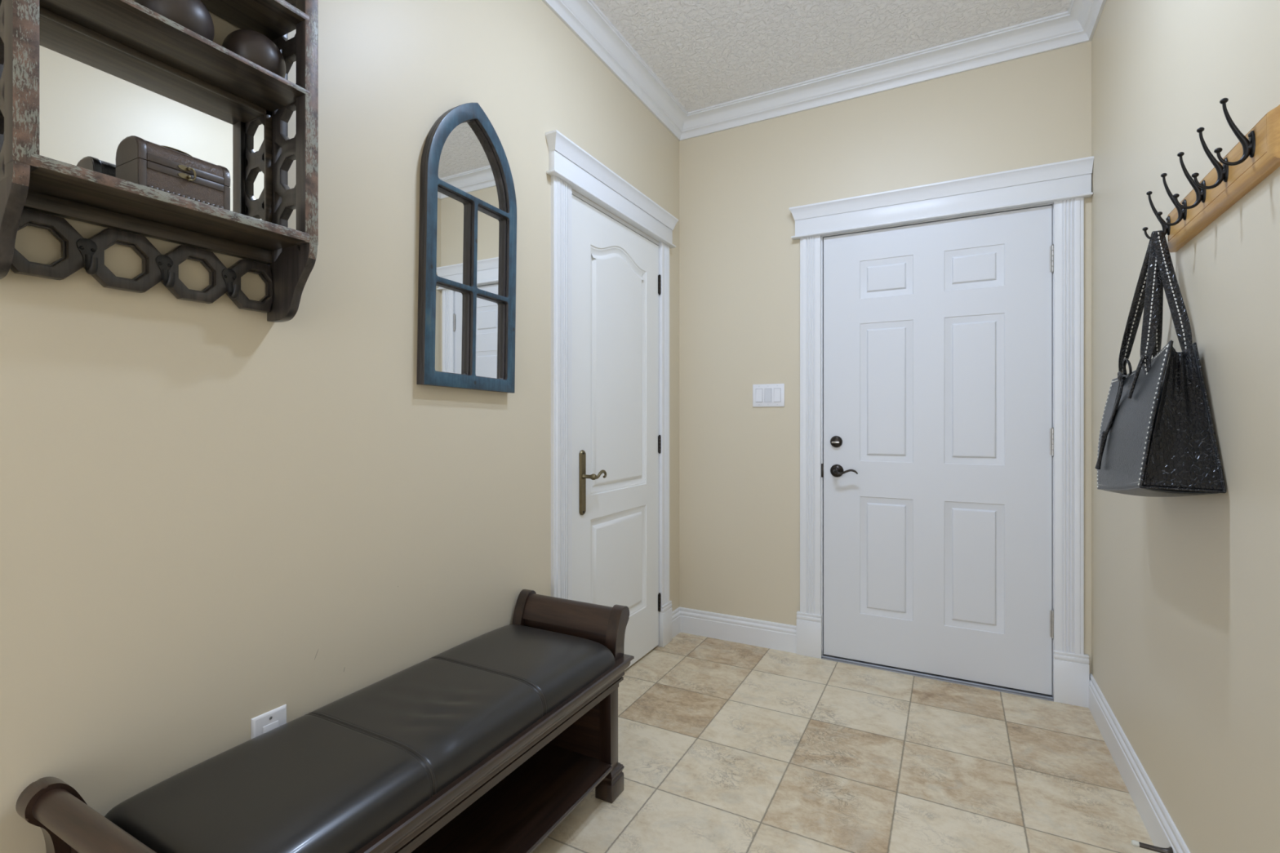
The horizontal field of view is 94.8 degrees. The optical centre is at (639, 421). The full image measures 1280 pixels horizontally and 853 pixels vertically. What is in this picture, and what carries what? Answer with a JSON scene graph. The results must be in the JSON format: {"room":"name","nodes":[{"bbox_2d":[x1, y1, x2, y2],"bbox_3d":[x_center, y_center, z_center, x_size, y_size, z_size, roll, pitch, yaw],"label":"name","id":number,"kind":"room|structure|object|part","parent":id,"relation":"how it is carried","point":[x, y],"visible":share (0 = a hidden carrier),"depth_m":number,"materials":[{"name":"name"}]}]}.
{"room":"entryway","nodes":[
{"label":"entryway","id":0,"kind":"room"},
{"bbox_2d":[0,0,679,852],"bbox_3d":[-0.866,-0.198,1.298,0.120,2.842,4.382,0,0,28],"label":"wall","id":1,"kind":"structure","parent":0,"point":[217,517],"depth_m":1.33,"materials":[{"name":"beige paint"}]},
{"bbox_2d":[0,0,318,322],"bbox_3d":[-0.839,-0.606,1.058,0.152,0.782,0.451,0,0,28],"label":"wall shelf","id":2,"kind":"object","parent":1,"relation":"attached to","point":[78,78],"visible":1,"depth_m":1.06,"materials":[{"name":"brown wood"}]},
{"bbox_3d":[-0.938,-0.606,0.872,0.150,0.782,0.028,0,0,28],"label":"panel","id":3,"kind":"part","parent":2,"relation":"part of","materials":[{"name":"brown wood"}]},
{"bbox_2d":[3,6,271,222],"bbox_3d":[-0.895,-0.525,1.087,0.018,0.281,0.412,0,0,28],"label":"mirror","id":4,"kind":"object","parent":2,"relation":"on","point":[99,89],"depth_m":1.05,"materials":[{"name":"brown mirror"}]},
{"bbox_3d":[-0.894,-0.284,1.087,0.020,0.101,0.413,0,0,28],"label":"octagon rail","id":5,"kind":"part","parent":2,"relation":"part of","materials":[{"name":"brown wood"}]},
{"bbox_3d":[-0.896,-0.353,1.088,0.018,0.027,0.413,0,0,28],"label":"rail","id":6,"kind":"part","parent":2,"relation":"part of","materials":[{"name":"brown wood"}]},
{"bbox_2d":[115,135,230,210],"bbox_3d":[-0.818,-0.432,1.039,0.090,0.096,0.139,0,0,28],"label":"chest","id":7,"kind":"object","parent":2,"relation":"on","point":[140,161],"visible":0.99,"depth_m":1.00,"materials":[{"name":"brown leather"}]},
{"bbox_3d":[-0.818,-0.476,1.039,0.006,0.008,0.057,0,0,28],"label":"lid handle","id":8,"kind":"part","parent":7,"relation":"part of","materials":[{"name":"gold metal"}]},
{"bbox_3d":[-0.822,-0.452,1.041,0.080,0.041,0.136,0,0,28],"label":"lid","id":9,"kind":"part","parent":7,"relation":"part of","materials":[{"name":"brown leather"}]},
{"bbox_2d":[134,0,214,41],"bbox_3d":[-0.848,-0.734,1.075,0.115,0.115,0.115,0,0,28],"label":"ball","id":10,"kind":"object","parent":2,"relation":"on","point":[193,15],"visible":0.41,"depth_m":1.04,"materials":[{"name":"brown wood"}]},
{"bbox_2d":[222,29,285,78],"bbox_3d":[-0.784,-0.731,1.196,0.110,0.110,0.110,0,0,28],"label":"ball","id":11,"kind":"object","parent":2,"relation":"on","point":[253,46],"visible":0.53,"depth_m":1.16,"materials":[{"name":"brown wood"}]},
{"bbox_3d":[-0.741,-0.606,1.245,0.150,0.782,0.028,0,0,28],"label":"panel","id":12,"kind":"part","parent":2,"relation":"part of","materials":[{"name":"brown wood"}]},
{"bbox_2d":[250,704,286,739],"bbox_3d":[-0.803,0.690,1.278,0.008,0.117,0.074,0,0,28],"label":"wall outlet","id":13,"kind":"object","parent":1,"relation":"attached to","point":[261,724],"visible":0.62,"depth_m":1.27,"materials":[{"name":"white plastic"}]},
{"bbox_2d":[262,720,278,733],"bbox_3d":[-0.801,0.690,1.276,0.002,0.067,0.033,0,0,28],"label":"socket","id":14,"kind":"object","parent":13,"relation":"attached to","point":[268,726],"depth_m":1.27,"materials":[{"name":"white plastic"}]},
{"bbox_2d":[416,102,516,393],"bbox_3d":[-0.514,-0.536,1.800,0.031,0.878,0.380,0,-1,28],"label":"arched mirror","id":15,"kind":"object","parent":1,"relation":"attached to","point":[468,228],"visible":1,"depth_m":1.79,"materials":[{"name":"blue wood"}]},
{"bbox_2d":[435,121,503,378],"bbox_3d":[-0.523,-0.532,1.805,0.006,0.820,0.330,0,-1,28],"label":"mirror glass","id":16,"kind":"object","parent":15,"relation":"attached to","point":[468,162],"depth_m":1.79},
{"bbox_2d":[545,129,678,647],"bbox_3d":[-0.117,0.044,2.634,0.150,2.197,1.073,0,0,28],"label":"door frame","id":17,"kind":"structure","parent":1,"relation":"attached to","point":[571,167],"depth_m":2.26,"materials":[{"name":"white wood"}]},
{"bbox_2d":[572,195,660,670],"bbox_3d":[-0.072,0.122,2.633,0.106,2.018,0.785,0,0,28],"label":"door","id":18,"kind":"structure","parent":1,"relation":"in","point":[616,277],"depth_m":2.60,"materials":[{"name":"white paint"}]},
{"bbox_3d":[-0.229,0.246,2.359,0.010,0.262,0.039,0,0,28],"label":"handle plate","id":19,"kind":"part","parent":18,"relation":"part of","materials":[{"name":"gold metal"}]},
{"bbox_3d":[-0.180,0.215,2.381,0.060,0.036,0.110,0,0,28],"label":"lever","id":20,"kind":"part","parent":18,"relation":"part of","materials":[{"name":"gold metal"}]},
{"bbox_2d":[542,0,1106,141],"bbox_3d":[-0.284,-1.572,0.338,1.806,0.094,5.532,0,0,28],"label":"crown molding","id":21,"kind":"structure","parent":1,"relation":"attached to","point":[1077,25],"depth_m":2.61,"materials":[{"name":"white wood"}]},
{"bbox_2d":[591,0,1071,112],"bbox_3d":[-0.279,-1.669,0.347,2.046,0.100,5.752,0,0,28],"label":"ceiling","id":22,"kind":"structure","parent":0,"point":[706,53],"depth_m":2.45,"materials":[{"name":"white"}]},
{"bbox_2d":[532,632,1157,852],"bbox_3d":[-0.279,1.183,0.347,1.906,0.080,5.552,0,0,28],"label":"floor","id":23,"kind":"structure","parent":0,"point":[724,746],"depth_m":1.96,"materials":[{"name":"stone"}]},
{"bbox_2d":[15,589,634,852],"bbox_3d":[-0.495,0.859,1.381,0.435,0.568,1.263,0,0,28],"label":"storage bench","id":24,"kind":"object","parent":23,"relation":"on","point":[487,743],"visible":1,"depth_m":1.25,"materials":[{"name":"brown wood"}]},
{"bbox_3d":[-0.941,0.649,0.953,0.036,0.149,0.090,0,0,28],"label":"arm post","id":25,"kind":"part","parent":24,"relation":"part of","materials":[{"name":"brown wood"}]},
{"bbox_3d":[-0.774,0.688,0.881,0.331,0.070,0.012,0,0,28],"label":"arm panel","id":26,"kind":"part","parent":24,"relation":"part of","materials":[{"name":"brown wood"}]},
{"bbox_3d":[-0.783,0.620,0.865,0.331,0.072,0.066,0,0,28],"label":"arm rail","id":27,"kind":"part","parent":24,"relation":"part of","materials":[{"name":"brown wood"}]},
{"bbox_2d":[410,743,612,852],"bbox_3d":[-0.499,1.042,1.383,0.386,0.020,1.084,0,0,28],"label":"shelf","id":28,"kind":"object","parent":24,"relation":"attached to","point":[520,811],"depth_m":1.58,"materials":[{"name":"brown wood"}]},
{"bbox_3d":[-0.391,0.649,1.990,0.036,0.149,0.090,0,0,28],"label":"arm post","id":29,"kind":"part","parent":24,"relation":"part of","materials":[{"name":"brown wood"}]},
{"bbox_3d":[-0.238,0.688,1.892,0.331,0.070,0.012,0,0,28],"label":"arm panel","id":30,"kind":"part","parent":24,"relation":"part of","materials":[{"name":"brown wood"}]},
{"bbox_3d":[-0.229,0.620,1.909,0.331,0.072,0.066,0,0,28],"label":"arm rail","id":31,"kind":"part","parent":24,"relation":"part of","materials":[{"name":"brown wood"}]},
{"bbox_3d":[-0.244,0.895,1.878,0.372,0.305,0.030,0,0,28],"label":"panel","id":32,"kind":"part","parent":24,"relation":"part of","materials":[{"name":"brown wood"}]},
{"bbox_3d":[-0.093,0.976,1.804,0.060,0.335,0.075,0,0,28],"label":"leg","id":33,"kind":"part","parent":24,"relation":"part of","materials":[{"name":"brown wood"}]},
{"bbox_3d":[-0.070,0.649,1.820,0.037,0.149,0.090,0,0,28],"label":"arm post","id":34,"kind":"part","parent":24,"relation":"part of","materials":[{"name":"brown wood"}]},
{"bbox_2d":[821,653,1053,701],"bbox_3d":[1.293,1.137,2.646,0.928,0.012,0.068,0,0,28],"label":"threshold","id":35,"kind":"object","parent":23,"relation":"on","point":[940,677],"visible":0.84,"depth_m":2.60,"materials":[{"name":"grey metal"}]},
{"bbox_2d":[679,40,1091,673],"bbox_3d":[1.040,-0.198,2.835,2.046,2.842,0.120,0,0,28],"label":"wall","id":36,"kind":"structure","parent":0,"point":[740,259],"depth_m":2.95,"materials":[{"name":"beige paint"}]},
{"bbox_2d":[671,607,796,653],"bbox_3d":[0.463,1.077,2.993,0.640,0.132,0.142,0,0,28],"label":"baseboard","id":37,"kind":"structure","parent":36,"relation":"attached to","point":[757,633],"depth_m":3.04,"materials":[{"name":"white wood"}]},
{"bbox_2d":[752,383,784,407],"bbox_3d":[0.647,-0.131,2.969,0.162,0.115,0.010,0,0,28],"label":"switch plate","id":38,"kind":"object","parent":36,"relation":"attached to","point":[769,394],"visible":1,"depth_m":2.97,"materials":[{"name":"white plastic"}]},
{"bbox_2d":[821,205,1053,695],"bbox_3d":[1.286,0.119,2.625,0.931,2.015,0.108,0,0,28],"label":"door","id":39,"kind":"structure","parent":36,"relation":"in","point":[936,468],"depth_m":2.61,"materials":[{"name":"white paint"}]},
{"bbox_3d":[0.883,0.238,2.849,0.010,0.066,0.002,0,0,28],"label":"strike plate","id":40,"kind":"part","parent":39,"relation":"part of","materials":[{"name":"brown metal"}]},
{"bbox_3d":[0.956,0.237,2.751,0.118,0.028,0.034,0,0,42],"label":"lever","id":41,"kind":"part","parent":39,"relation":"part of","materials":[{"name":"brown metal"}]},
{"bbox_2d":[788,155,1093,707],"bbox_3d":[1.297,0.050,2.670,1.198,2.187,0.170,0,0,28],"label":"door frame","id":42,"kind":"structure","parent":36,"relation":"attached to","point":[1064,185],"depth_m":2.43,"materials":[{"name":"white wood"}]},
{"bbox_2d":[1091,0,1279,852],"bbox_3d":[0.567,-0.198,-0.113,0.120,2.842,5.532,0,0,28],"label":"wall","id":43,"kind":"structure","parent":0,"point":[1185,590],"depth_m":1.35,"materials":[{"name":"beige paint"}]},
{"bbox_2d":[1088,673,1190,852],"bbox_3d":[0.508,1.077,-0.082,0.012,0.132,5.532,0,0,28],"label":"baseboard","id":44,"kind":"structure","parent":43,"relation":"attached to","point":[1160,826],"depth_m":1.75,"materials":[{"name":"white wood"}]},
{"bbox_2d":[1131,840,1173,852],"bbox_3d":[1.283,1.070,1.476,0.079,0.027,0.027,0,0,28],"label":"door stop","id":45,"kind":"object","parent":43,"relation":"attached to","point":[1135,843],"visible":1,"depth_m":1.47,"materials":[{"name":"brown metal"}]},
{"bbox_2d":[1142,97,1279,252],"bbox_3d":[1.174,-0.504,1.237,0.072,0.164,0.566,0,0,28],"label":"coat rack","id":46,"kind":"object","parent":43,"relation":"attached to","point":[1256,155],"visible":1,"depth_m":1.15,"materials":[{"name":"brown wood"}]},
{"bbox_2d":[1094,230,1226,497],"bbox_3d":[1.240,-0.140,1.451,0.148,0.671,0.524,0,0,28],"label":"tote bag","id":47,"kind":"object","parent":46,"relation":"hanging from","point":[1157,437],"visible":1,"depth_m":1.33,"materials":[{"name":"black leather"}]},
{"bbox_3d":[1.268,-0.275,1.477,0.068,0.388,0.235,0,0,28],"label":"handle","id":48,"kind":"part","parent":47,"relation":"part of","materials":[{"name":"black leather"}]},
{"bbox_3d":[1.245,0.005,1.451,0.135,0.365,0.520,0,0,28],"label":"panel","id":49,"kind":"part","parent":47,"relation":"part of","materials":[{"name":"black leather"}]},
{"bbox_3d":[1.296,-0.285,1.458,0.046,0.377,0.245,0,0,28],"label":"handle","id":50,"kind":"part","parent":47,"relation":"part of","materials":[{"name":"black leather"}]}
]}

